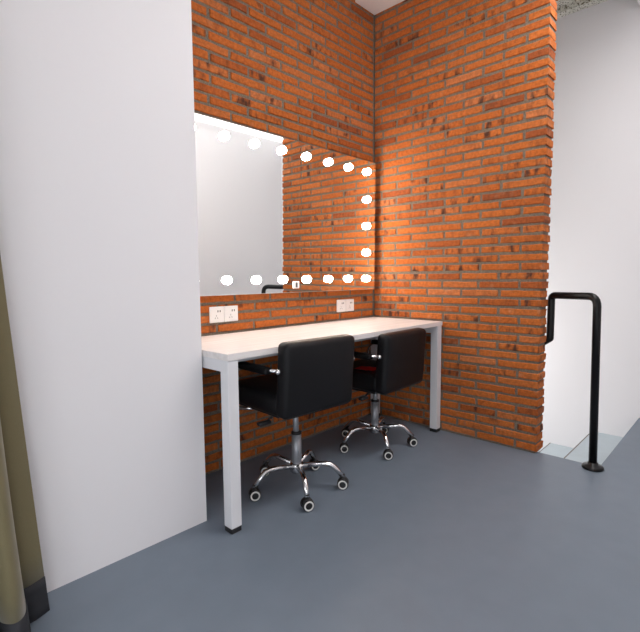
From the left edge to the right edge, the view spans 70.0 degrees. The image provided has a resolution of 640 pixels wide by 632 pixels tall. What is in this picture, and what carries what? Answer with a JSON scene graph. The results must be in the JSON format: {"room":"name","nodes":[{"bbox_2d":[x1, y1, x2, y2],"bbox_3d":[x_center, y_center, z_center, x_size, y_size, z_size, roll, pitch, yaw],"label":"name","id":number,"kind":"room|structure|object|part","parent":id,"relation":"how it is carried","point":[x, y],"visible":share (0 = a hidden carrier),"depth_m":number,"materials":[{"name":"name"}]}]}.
{"room":"backstage room","nodes":[
{"label":"backstage room","id":0,"kind":"room"},
{"bbox_2d":[0,0,206,592],"bbox_3d":[-1.830,-0.708,0.853,0.557,3.400,3.265,4,7,43],"label":"wall","id":1,"kind":"structure","parent":0,"point":[99,249],"depth_m":1.62,"materials":[{"name":"white paint"}]},
{"bbox_2d":[191,0,374,474],"bbox_3d":[-0.216,-0.891,2.837,0.162,3.400,1.847,4,7,43],"label":"wall","id":2,"kind":"structure","parent":0,"point":[303,71],"depth_m":2.73,"materials":[{"name":"orange brick"}]},
{"bbox_2d":[209,306,223,322],"bbox_3d":[-0.548,-0.007,2.428,0.011,0.085,0.089,4,7,43],"label":"wall socket","id":3,"kind":"object","parent":2,"relation":"attached to","point":[216,314],"visible":1,"depth_m":2.42,"materials":[{"name":"white plastic"}]},
{"bbox_2d":[224,305,237,321],"bbox_3d":[-0.485,-0.014,2.495,0.011,0.085,0.089,4,7,43],"label":"wall socket","id":4,"kind":"object","parent":2,"relation":"attached to","point":[230,312],"visible":1,"depth_m":2.49,"materials":[{"name":"white plastic"}]},
{"bbox_2d":[194,113,374,295],"bbox_3d":[-0.158,-0.589,2.728,0.057,0.899,1.595,5,7,44],"label":"vanity mirror","id":5,"kind":"object","parent":2,"relation":"attached to","point":[276,214],"visible":0.87,"depth_m":2.65,"materials":[{"name":"white mirror"}]},
{"bbox_3d":[-0.482,-0.927,2.345,0.030,0.046,0.046,5,7,44],"label":"light bulb","id":6,"kind":"part","parent":5,"relation":"part of","materials":[{"name":"white glass"}]},
{"bbox_3d":[-0.482,-0.188,2.414,0.030,0.046,0.046,5,7,44],"label":"light bulb","id":7,"kind":"part","parent":5,"relation":"part of","materials":[{"name":"white glass"}]},
{"bbox_3d":[-0.346,-0.940,2.485,0.030,0.046,0.046,5,7,44],"label":"light bulb","id":8,"kind":"part","parent":5,"relation":"part of","materials":[{"name":"white glass"}]},
{"bbox_3d":[-0.345,-0.201,2.553,0.030,0.046,0.046,5,7,44],"label":"light bulb","id":9,"kind":"part","parent":5,"relation":"part of","materials":[{"name":"white glass"}]},
{"bbox_3d":[-0.209,-0.953,2.624,0.030,0.046,0.046,5,7,44],"label":"light bulb","id":10,"kind":"part","parent":5,"relation":"part of","materials":[{"name":"white glass"}]},
{"bbox_3d":[-0.208,-0.214,2.692,0.030,0.046,0.046,5,7,44],"label":"light bulb","id":11,"kind":"part","parent":5,"relation":"part of","materials":[{"name":"white glass"}]},
{"bbox_2d":[293,281,298,287],"bbox_3d":[-0.145,-0.190,2.780,0.007,0.044,0.047,4,7,44],"label":"dimmer switch","id":12,"kind":"object","parent":5,"relation":"attached to","point":[295,283],"depth_m":2.77,"materials":[{"name":"white plastic"}]},
{"bbox_3d":[-0.071,-0.227,2.832,0.030,0.046,0.046,5,7,44],"label":"light bulb","id":13,"kind":"part","parent":5,"relation":"part of","materials":[{"name":"white glass"}]},
{"bbox_3d":[-0.072,-0.966,2.763,0.030,0.046,0.046,5,7,44],"label":"light bulb","id":14,"kind":"part","parent":5,"relation":"part of","materials":[{"name":"white glass"}]},
{"bbox_3d":[0.066,-0.240,2.971,0.030,0.046,0.046,5,7,44],"label":"light bulb","id":15,"kind":"part","parent":5,"relation":"part of","materials":[{"name":"white glass"}]},
{"bbox_3d":[0.065,-0.979,2.902,0.030,0.046,0.046,5,7,44],"label":"light bulb","id":16,"kind":"part","parent":5,"relation":"part of","materials":[{"name":"white glass"}]},
{"bbox_3d":[0.203,-0.253,3.110,0.030,0.046,0.046,5,7,44],"label":"light bulb","id":17,"kind":"part","parent":5,"relation":"part of","materials":[{"name":"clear glass"}]},
{"bbox_3d":[0.202,-0.992,3.041,0.030,0.046,0.046,5,7,44],"label":"light bulb","id":18,"kind":"part","parent":5,"relation":"part of","materials":[{"name":"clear glass"}]},
{"bbox_3d":[0.340,-0.266,3.249,0.030,0.046,0.046,5,7,44],"label":"light bulb","id":19,"kind":"part","parent":5,"relation":"part of","materials":[{"name":"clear glass"}]},
{"bbox_3d":[0.340,-0.450,3.232,0.030,0.046,0.046,5,7,44],"label":"light bulb","id":20,"kind":"part","parent":5,"relation":"part of","materials":[{"name":"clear glass"}]},
{"bbox_3d":[0.340,-0.634,3.215,0.030,0.046,0.046,5,7,44],"label":"light bulb","id":21,"kind":"part","parent":5,"relation":"part of","materials":[{"name":"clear glass"}]},
{"bbox_3d":[0.340,-0.816,3.198,0.030,0.046,0.046,5,7,44],"label":"light bulb","id":22,"kind":"part","parent":5,"relation":"part of","materials":[{"name":"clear glass"}]},
{"bbox_3d":[0.339,-1.005,3.180,0.030,0.046,0.046,5,7,44],"label":"light bulb","id":23,"kind":"part","parent":5,"relation":"part of","materials":[{"name":"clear glass"}]},
{"bbox_2d":[336,299,345,311],"bbox_3d":[0.146,-0.071,3.159,0.011,0.085,0.089,4,7,43],"label":"wall socket","id":24,"kind":"object","parent":2,"relation":"attached to","point":[341,304],"visible":1,"depth_m":3.15,"materials":[{"name":"white plastic"}]},
{"bbox_2d":[345,299,353,310],"bbox_3d":[0.209,-0.077,3.225,0.011,0.085,0.089,4,7,43],"label":"wall socket","id":25,"kind":"object","parent":2,"relation":"attached to","point":[349,302],"visible":1,"depth_m":3.22,"materials":[{"name":"white plastic"}]},
{"bbox_2d":[30,415,639,631],"bbox_3d":[0.031,1.026,1.295,2.840,0.160,6.228,4,7,43],"label":"floor","id":26,"kind":"structure","parent":0,"point":[452,532],"depth_m":1.74,"materials":[{"name":"grey concrete"}]},
{"bbox_2d":[0,255,49,631],"bbox_3d":[-0.940,-0.493,1.119,0.189,2.888,0.396,4,7,43],"label":"curtain","id":27,"kind":"object","parent":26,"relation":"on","point":[23,589],"visible":1,"depth_m":1.32,"materials":[{"name":"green fabric"}]},
{"bbox_2d":[238,334,354,511],"bbox_3d":[-0.142,0.475,2.260,0.528,0.776,0.496,-5,7,-42],"label":"office chair","id":28,"kind":"object","parent":26,"relation":"on","point":[312,375],"visible":0.94,"depth_m":2.08,"materials":[{"name":"black leather"}]},
{"bbox_3d":[-0.166,0.373,2.276,0.432,0.115,0.427,-5,7,-42],"label":"seat","id":29,"kind":"part","parent":28,"relation":"part of","materials":[{"name":"black leather"}]},
{"bbox_3d":[-0.299,0.339,2.127,0.107,0.256,0.455,-5,7,-42],"label":"armrest","id":30,"kind":"part","parent":28,"relation":"part of","materials":[{"name":"black leather"}]},
{"bbox_3d":[-0.195,0.459,2.109,0.040,0.040,0.251,3,6,36],"label":"tilt lever","id":31,"kind":"part","parent":28,"relation":"part of","materials":[{"name":"black plastic"}]},
{"bbox_3d":[-0.227,0.774,2.218,0.222,0.090,0.024,-4,6,-32],"label":"leg","id":32,"kind":"part","parent":28,"relation":"part of","materials":[{"name":"silver metal"}]},
{"bbox_3d":[-0.218,0.760,2.372,0.222,0.090,0.024,4,6,39],"label":"leg","id":33,"kind":"part","parent":28,"relation":"part of","materials":[{"name":"silver metal"}]},
{"bbox_3d":[-0.083,0.777,2.162,0.024,0.090,0.222,-2,5,-14],"label":"leg","id":34,"kind":"part","parent":28,"relation":"part of","materials":[{"name":"silver metal"}]},
{"bbox_3d":[-0.068,0.756,2.411,0.024,0.090,0.222,1,5,21],"label":"leg","id":35,"kind":"part","parent":28,"relation":"part of","materials":[{"name":"silver metal"}]},
{"bbox_3d":[-0.012,0.269,2.099,0.430,0.339,0.100,-5,7,-42],"label":"backrest","id":36,"kind":"part","parent":28,"relation":"part of","materials":[{"name":"black leather"}]},
{"bbox_3d":[0.016,0.766,2.281,0.222,0.090,0.024,0,5,3],"label":"leg","id":37,"kind":"part","parent":28,"relation":"part of","materials":[{"name":"silver metal"}]},
{"bbox_2d":[201,317,441,534],"bbox_3d":[0.022,0.452,2.655,0.569,0.750,1.723,4,7,43],"label":"desk","id":38,"kind":"object","parent":26,"relation":"on","point":[222,353],"visible":0.62,"depth_m":2.11,"materials":[{"name":"white laminate"}]},
{"bbox_3d":[-0.365,0.525,1.879,0.052,0.700,0.052,4,7,43],"label":"leg","id":39,"kind":"part","parent":38,"relation":"part of","materials":[{"name":"white metal"}]},
{"bbox_3d":[0.415,0.386,3.427,0.052,0.700,0.052,4,7,43],"label":"leg","id":40,"kind":"part","parent":38,"relation":"part of","materials":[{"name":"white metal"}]},
{"bbox_3d":[0.779,0.413,3.083,0.052,0.700,0.052,4,7,43],"label":"leg","id":41,"kind":"part","parent":38,"relation":"part of","materials":[{"name":"white metal"}]},
{"bbox_2d":[339,328,425,459],"bbox_3d":[0.324,0.441,2.821,0.526,0.740,0.546,4,7,43],"label":"office chair","id":42,"kind":"object","parent":26,"relation":"on","point":[399,364],"visible":0.93,"depth_m":2.62,"materials":[{"name":"black leather"}]},
{"bbox_3d":[0.230,0.721,2.794,0.222,0.090,0.024,-3,6,-30],"label":"leg","id":43,"kind":"part","parent":42,"relation":"part of","materials":[{"name":"silver metal"}]},
{"bbox_3d":[0.244,0.707,2.948,0.222,0.090,0.024,4,7,41],"label":"leg","id":44,"kind":"part","parent":42,"relation":"part of","materials":[{"name":"silver metal"}]},
{"bbox_3d":[0.292,0.445,2.652,0.040,0.040,0.251,3,6,31],"label":"tilt lever","id":45,"kind":"part","parent":42,"relation":"part of","materials":[{"name":"black plastic"}]},
{"bbox_3d":[0.306,0.359,2.821,0.433,0.115,0.438,4,7,43],"label":"seat","id":46,"kind":"part","parent":42,"relation":"part of","materials":[{"name":"black leather"}]},
{"bbox_2d":[354,366,375,370],"bbox_3d":[0.278,0.307,2.682,0.120,0.008,0.110,-4,6,-34],"label":"folded cloth","id":47,"kind":"object","parent":42,"relation":"on","point":[360,367],"visible":0.92,"depth_m":2.69,"materials":[{"name":"red"}]},
{"bbox_3d":[0.184,0.325,2.658,0.454,0.256,0.111,4,7,43],"label":"armrest","id":48,"kind":"part","parent":42,"relation":"part of","materials":[{"name":"silver metal"}]},
{"bbox_3d":[0.372,0.725,2.732,0.024,0.090,0.222,-2,5,-12],"label":"leg","id":49,"kind":"part","parent":42,"relation":"part of","materials":[{"name":"silver metal"}]},
{"bbox_3d":[0.396,0.703,2.981,0.024,0.090,0.222,2,5,23],"label":"leg","id":50,"kind":"part","parent":42,"relation":"part of","materials":[{"name":"silver metal"}]},
{"bbox_3d":[0.475,0.714,2.848,0.222,0.090,0.024,0,5,5],"label":"leg","id":51,"kind":"part","parent":42,"relation":"part of","materials":[{"name":"silver metal"}]},
{"bbox_3d":[0.474,0.253,2.657,0.103,0.339,0.431,4,7,43],"label":"backrest","id":52,"kind":"part","parent":42,"relation":"part of","materials":[{"name":"black leather"}]},
{"bbox_2d":[545,292,603,471],"bbox_3d":[1.317,0.331,2.747,0.142,0.957,0.780,-4,6,-33],"label":"handrail","id":53,"kind":"object","parent":26,"relation":"on","point":[592,465],"visible":0.77,"depth_m":2.46,"materials":[{"name":"black metal"}]},
{"bbox_2d":[374,0,557,452],"bbox_3d":[0.870,-0.914,3.001,1.194,3.400,0.114,4,7,43],"label":"wall","id":54,"kind":"structure","parent":0,"point":[464,94],"depth_m":2.88,"materials":[{"name":"orange brick"}]},
{"bbox_2d":[355,0,403,14],"bbox_3d":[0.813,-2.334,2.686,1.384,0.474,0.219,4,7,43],"label":"ceiling","id":55,"kind":"structure","parent":54,"relation":"attached to","point":[375,7],"depth_m":3.13,"materials":[{"name":"white paint"}]},
{"bbox_2d":[556,0,607,18],"bbox_3d":[0.735,-2.410,3.840,3.089,0.160,1.114,4,7,43],"label":"ceiling","id":56,"kind":"structure","parent":0,"point":[564,7],"depth_m":3.42,"materials":[{"name":"grey concrete"}]},
{"bbox_2d":[539,0,639,450],"bbox_3d":[1.648,0.093,4.060,4.380,5.600,0.120,4,7,43],"label":"wall","id":57,"kind":"structure","parent":0,"point":[594,244],"depth_m":3.47,"materials":[{"name":"white paint"}]},
{"bbox_3d":[0.270,0.134,3.704,2.870,5.600,0.062,4,7,43],"label":"wall","id":58,"kind":"structure","parent":0,"visible":0},
{"bbox_2d":[539,432,622,464],"bbox_3d":[1.077,1.571,3.836,2.400,1.362,1.185,4,7,43],"label":"staircase","id":59,"kind":"structure","parent":58,"relation":"attached to","point":[607,443],"depth_m":3.30,"materials":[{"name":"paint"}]}
]}

